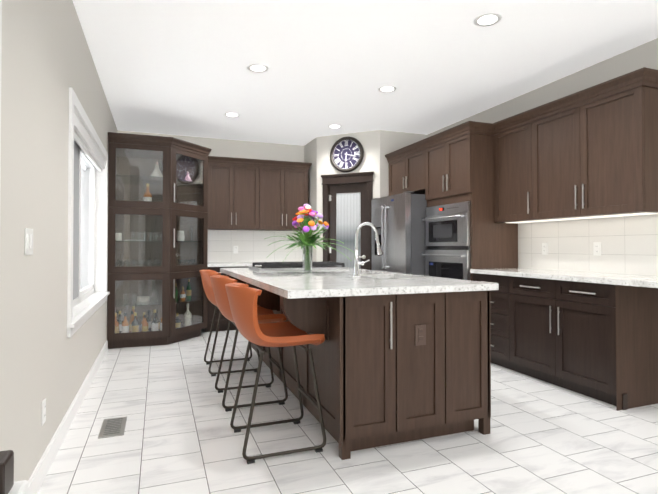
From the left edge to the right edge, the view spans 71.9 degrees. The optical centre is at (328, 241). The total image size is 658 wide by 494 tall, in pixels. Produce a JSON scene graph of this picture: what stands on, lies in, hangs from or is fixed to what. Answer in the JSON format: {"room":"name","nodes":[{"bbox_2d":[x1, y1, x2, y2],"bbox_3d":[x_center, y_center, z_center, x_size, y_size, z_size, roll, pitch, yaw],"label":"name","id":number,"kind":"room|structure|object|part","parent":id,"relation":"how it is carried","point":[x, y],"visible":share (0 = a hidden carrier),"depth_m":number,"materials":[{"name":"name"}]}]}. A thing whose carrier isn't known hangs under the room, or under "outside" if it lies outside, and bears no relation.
{"room":"kitchen","nodes":[
{"label":"kitchen","id":0,"kind":"room"},
{"bbox_2d":[0,0,1,185],"bbox_3d":[-0.094,-0.253,-1.239,0.310,2.740,4.960,0,-1,-21],"label":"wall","id":1,"kind":"structure","parent":0,"point":[0,77],"depth_m":1.13,"materials":[{"name":"white paint"}]},
{"bbox_2d":[0,0,117,481],"bbox_3d":[-2.033,-0.193,3.693,0.150,2.740,5.640,0,-1,-21],"label":"wall","id":2,"kind":"structure","parent":0,"point":[47,61],"depth_m":2.15,"materials":[{"name":"grey paint"}]},
{"bbox_2d":[25,228,32,254],"bbox_3d":[-1.304,-0.001,1.978,0.010,0.115,0.116,0,-1,-21],"label":"switch plate","id":3,"kind":"object","parent":2,"relation":"attached to","point":[28,241],"visible":1,"depth_m":1.96,"materials":[{"name":"white plastic"}]},
{"bbox_2d":[41,398,45,425],"bbox_3d":[-1.411,0.840,2.248,0.008,0.115,0.070,0,-1,-21],"label":"outlet","id":4,"kind":"object","parent":2,"relation":"attached to","point":[43,417],"visible":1,"depth_m":2.23,"materials":[{"name":"white plastic"}]},
{"bbox_2d":[28,340,107,493],"bbox_3d":[-1.425,1.107,2.520,0.172,0.112,5.365,0,-1,-21],"label":"baseboard","id":5,"kind":"structure","parent":2,"relation":"attached to","point":[38,475],"depth_m":2.61,"materials":[{"name":"white wood"}]},
{"bbox_2d":[67,87,109,337],"bbox_3d":[-2.067,-0.176,3.846,0.185,1.570,2.220,0,-1,-21],"label":"window","id":6,"kind":"structure","parent":2,"relation":"in","point":[87,293],"depth_m":4.05,"materials":[{"name":"white"}]},
{"bbox_2d":[167,212,207,267],"bbox_3d":[-1.706,-0.010,5.559,0.469,0.596,0.469,0,-1,-21],"label":"glass display cabinet","id":7,"kind":"object","parent":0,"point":[187,236],"depth_m":5.77,"materials":[{"name":"brown wood"}]},
{"bbox_2d":[167,144,211,207],"bbox_3d":[-1.706,-0.785,5.569,0.469,0.665,0.469,0,-1,-21],"label":"upper cabinet","id":8,"kind":"object","parent":0,"relation":"attached to","point":[187,164],"depth_m":5.70,"materials":[{"name":"brown wood"}]},
{"bbox_2d":[118,130,303,230],"bbox_3d":[-0.935,-0.152,7.038,4.260,2.740,0.150,0,-1,-21],"label":"wall","id":9,"kind":"structure","parent":0,"point":[252,150],"depth_m":6.86,"materials":[{"name":"grey paint"}]},
{"bbox_2d":[208,160,263,230],"bbox_3d":[-1.403,-0.642,6.609,0.845,0.930,0.326,0,-1,-21],"label":"upper cabinet","id":10,"kind":"object","parent":9,"relation":"attached to","point":[256,194],"depth_m":6.46,"materials":[{"name":"brown wood"}]},
{"bbox_2d":[264,164,307,230],"bbox_3d":[-0.747,-0.639,6.856,0.802,0.930,0.326,0,-1,-21],"label":"upper cabinet","id":11,"kind":"object","parent":9,"relation":"attached to","point":[285,189],"depth_m":6.71,"materials":[{"name":"brown wood"}]},
{"bbox_2d":[249,261,348,270],"bbox_3d":[-0.318,0.242,4.637,0.910,0.062,0.530,0,-1,-21],"label":"cooktop","id":12,"kind":"object","parent":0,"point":[266,266],"visible":0.88,"depth_m":4.46,"materials":[{"name":"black metal"}]},
{"bbox_2d":[37,329,657,493],"bbox_3d":[0.583,1.181,1.930,9.000,0.050,10.750,0,-1,-21],"label":"floor","id":13,"kind":"structure","parent":0,"point":[179,436],"depth_m":2.60,"materials":[{"name":"tile"}]},
{"bbox_2d":[0,450,28,493],"bbox_3d":[-0.372,0.686,0.482,0.070,0.905,0.070,0,-1,-21],"label":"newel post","id":14,"kind":"object","parent":13,"relation":"on","point":[8,485],"visible":1,"depth_m":0.50,"materials":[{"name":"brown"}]},
{"bbox_2d":[98,416,126,438],"bbox_3d":[-1.357,1.163,2.857,0.140,0.008,0.310,0,-1,-21],"label":"floor vent","id":15,"kind":"object","parent":13,"relation":"in","point":[112,427],"visible":1,"depth_m":2.84,"materials":[{"name":"silver metal"}]},
{"bbox_2d":[167,276,206,331],"bbox_3d":[-1.706,0.730,5.550,0.469,0.595,0.469,0,-1,-21],"label":"base cabinet","id":16,"kind":"object","parent":13,"relation":"on","point":[186,296],"depth_m":5.67,"materials":[{"name":"brown wood"}]},
{"bbox_2d":[203,266,248,331],"bbox_3d":[-1.352,0.774,6.451,0.841,0.874,0.626,0,-1,-21],"label":"base cabinet","id":17,"kind":"object","parent":13,"relation":"on","point":[224,322],"depth_m":6.08,"materials":[{"name":"brown wood"}]},
{"bbox_2d":[208,262,261,265],"bbox_3d":[-1.011,0.318,6.569,1.560,0.041,0.656,0,-1,-21],"label":"countertop","id":18,"kind":"structure","parent":17,"relation":"on","point":[209,263],"depth_m":6.14,"materials":[{"name":"white stone"}]},
{"bbox_2d":[200,270,259,376],"bbox_3d":[-0.943,0.721,4.263,0.530,0.927,0.495,0,-1,-21],"label":"stool","id":19,"kind":"object","parent":13,"relation":"on","point":[206,282],"visible":0.5,"depth_m":4.08,"materials":[{"name":"orange leather"}]},
{"bbox_3d":[-0.949,0.440,4.264,0.521,0.365,0.496,0,-1,-21],"label":"seat","id":20,"kind":"part","parent":19,"relation":"part of","materials":[{"name":"brown leather"}]},
{"bbox_2d":[210,275,287,411],"bbox_3d":[-0.623,0.711,3.411,0.530,0.927,0.495,0,-1,-21],"label":"stool","id":21,"kind":"object","parent":13,"relation":"on","point":[219,282],"visible":0.81,"depth_m":3.26,"materials":[{"name":"orange leather"}]},
{"bbox_3d":[-0.629,0.430,3.412,0.521,0.365,0.496,0,-1,-21],"label":"seat","id":22,"kind":"part","parent":21,"relation":"part of","materials":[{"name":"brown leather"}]},
{"bbox_2d":[225,283,325,463],"bbox_3d":[-0.338,0.702,2.653,0.530,0.927,0.495,0,-1,-21],"label":"stool","id":23,"kind":"object","parent":13,"relation":"on","point":[242,298],"visible":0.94,"depth_m":2.49,"materials":[{"name":"orange leather"}]},
{"bbox_3d":[-0.344,0.420,2.654,0.521,0.365,0.496,0,-1,-21],"label":"seat","id":24,"kind":"part","parent":23,"relation":"part of","materials":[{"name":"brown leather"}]},
{"bbox_2d":[228,276,490,459],"bbox_3d":[-0.054,0.741,3.753,1.246,0.876,2.619,0,-1,-21],"label":"kitchen island","id":25,"kind":"object","parent":13,"relation":"on","point":[400,357],"depth_m":2.60,"materials":[{"name":"wood"}]},
{"bbox_2d":[220,268,498,299],"bbox_3d":[-0.062,0.283,3.766,1.316,0.040,2.680,0,-1,-21],"label":"island countertop","id":26,"kind":"structure","parent":25,"relation":"on","point":[290,284],"depth_m":2.74,"materials":[{"name":"white stone"}]},
{"bbox_2d":[265,204,354,272],"bbox_3d":[-0.173,-0.036,3.955,0.810,0.602,0.643,0,-1,-21],"label":"flower arrangement","id":27,"kind":"object","parent":26,"relation":"on","point":[309,227],"visible":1,"depth_m":3.94,"materials":[{"name":"plant"}]},
{"bbox_2d":[353,222,382,276],"bbox_3d":[0.297,0.055,3.401,0.246,0.409,0.077,0,-1,-21],"label":"faucet","id":28,"kind":"object","parent":26,"relation":"on","point":[357,263],"visible":1,"depth_m":3.37,"materials":[{"name":"silver metal"}]},
{"bbox_2d":[371,191,426,275],"bbox_3d":[1.116,0.309,5.853,0.942,1.790,0.906,0,-1,-21],"label":"fridge","id":29,"kind":"object","parent":13,"relation":"on","point":[398,223],"visible":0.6,"depth_m":5.40,"materials":[{"name":"grey metal"}]},
{"bbox_2d":[421,127,517,280],"bbox_3d":[1.566,0.034,5.094,0.636,2.320,0.830,0,-1,-21],"label":"tall cabinet","id":30,"kind":"object","parent":13,"relation":"on","point":[448,174],"depth_m":4.76,"materials":[{"name":"brown wood"}]},
{"bbox_2d":[473,274,505,367],"bbox_3d":[1.833,0.749,4.431,0.596,0.874,0.574,0,-1,-21],"label":"base cabinet","id":31,"kind":"object","parent":13,"relation":"on","point":[497,298],"depth_m":4.27,"materials":[{"name":"brown wood"}]},
{"bbox_2d":[506,278,657,410],"bbox_3d":[2.093,0.741,3.739,0.596,0.874,1.028,0,-1,-21],"label":"base cabinet","id":32,"kind":"object","parent":13,"relation":"on","point":[574,305],"depth_m":3.38,"materials":[{"name":"brown wood"}]},
{"bbox_2d":[470,266,657,289],"bbox_3d":[2.115,0.282,3.643,0.626,0.041,2.259,0,-1,-21],"label":"countertop","id":33,"kind":"structure","parent":32,"relation":"on","point":[650,281],"depth_m":3.54,"materials":[{"name":"white stone"}]},
{"bbox_2d":[304,130,426,261],"bbox_3d":[0.503,-0.155,6.809,1.430,2.740,1.290,0,-1,-21],"label":"wall","id":34,"kind":"structure","parent":0,"point":[378,145],"depth_m":6.38,"materials":[{"name":"grey paint"}]},
{"bbox_2d":[330,136,363,171],"bbox_3d":[0.247,-1.230,6.380,0.506,0.506,0.052,0,-1,24],"label":"wall clock","id":35,"kind":"object","parent":34,"relation":"attached to","point":[347,154],"visible":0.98,"depth_m":6.37,"materials":[{"name":"grey"}]},
{"bbox_2d":[321,172,373,269],"bbox_3d":[0.275,0.126,6.425,0.794,2.170,0.159,0,-1,24],"label":"pantry door","id":36,"kind":"structure","parent":34,"relation":"in","point":[347,205],"depth_m":6.43,"materials":[{"name":"brown wood"}]},
{"bbox_2d":[73,0,657,145],"bbox_3d":[0.583,-1.609,1.964,9.000,0.050,10.750,0,-1,-21],"label":"ceiling","id":37,"kind":"structure","parent":0,"point":[174,67],"depth_m":3.84,"materials":[{"name":"white paint"}]},
{"bbox_2d":[224,113,239,116],"bbox_3d":[-1.175,-1.539,5.506,0.190,0.004,0.190,0,-1,-21],"label":"recessed light","id":38,"kind":"object","parent":37,"relation":"in","point":[231,114],"visible":1,"depth_m":5.49,"materials":[{"name":"white"}]},
{"bbox_2d":[247,64,268,72],"bbox_3d":[-0.637,-1.556,4.074,0.190,0.004,0.190,0,-1,-21],"label":"recessed light","id":39,"kind":"object","parent":37,"relation":"in","point":[258,68],"visible":1,"depth_m":4.08,"materials":[{"name":"white"}]},
{"bbox_2d":[328,125,341,128],"bbox_3d":[0.077,-1.532,6.041,0.190,0.004,0.190,0,-1,-21],"label":"recessed light","id":40,"kind":"object","parent":37,"relation":"in","point":[334,126],"visible":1,"depth_m":6.03,"materials":[{"name":"white"}]},
{"bbox_2d":[378,86,396,92],"bbox_3d":[0.593,-1.550,4.611,0.190,0.004,0.190,0,-1,-21],"label":"recessed light","id":41,"kind":"object","parent":37,"relation":"in","point":[385,89],"visible":1,"depth_m":4.62,"materials":[{"name":"white"}]},
{"bbox_2d":[474,13,501,26],"bbox_3d":[1.120,-1.567,3.207,0.190,0.004,0.190,0,-1,-21],"label":"recessed light","id":42,"kind":"object","parent":37,"relation":"in","point":[487,19],"visible":1,"depth_m":3.20,"materials":[{"name":"white"}]},
{"bbox_2d":[427,38,657,137],"bbox_3d":[2.431,-0.190,3.923,0.150,2.740,8.050,0,-1,-21],"label":"wall","id":43,"kind":"structure","parent":0,"point":[635,58],"depth_m":4.17,"materials":[{"name":"grey paint"}]},
{"bbox_2d":[389,147,420,195],"bbox_3d":[1.269,-0.870,5.925,0.616,0.490,0.912,0,-1,-21],"label":"upper cabinet","id":44,"kind":"object","parent":43,"relation":"attached to","point":[404,171],"depth_m":5.82,"materials":[{"name":"brown wood"}]},
{"bbox_2d":[494,125,529,222],"bbox_3d":[1.960,-0.668,4.494,0.326,0.930,0.577,0,-1,-21],"label":"upper cabinet","id":45,"kind":"object","parent":43,"relation":"attached to","point":[510,145],"depth_m":4.50,"materials":[{"name":"brown wood"}]},
{"bbox_2d":[526,86,657,221],"bbox_3d":[2.210,-0.676,3.828,0.326,0.930,1.092,0,-1,-21],"label":"upper cabinet","id":46,"kind":"object","parent":43,"relation":"attached to","point":[597,159],"depth_m":3.61,"materials":[{"name":"brown wood"}]}
]}

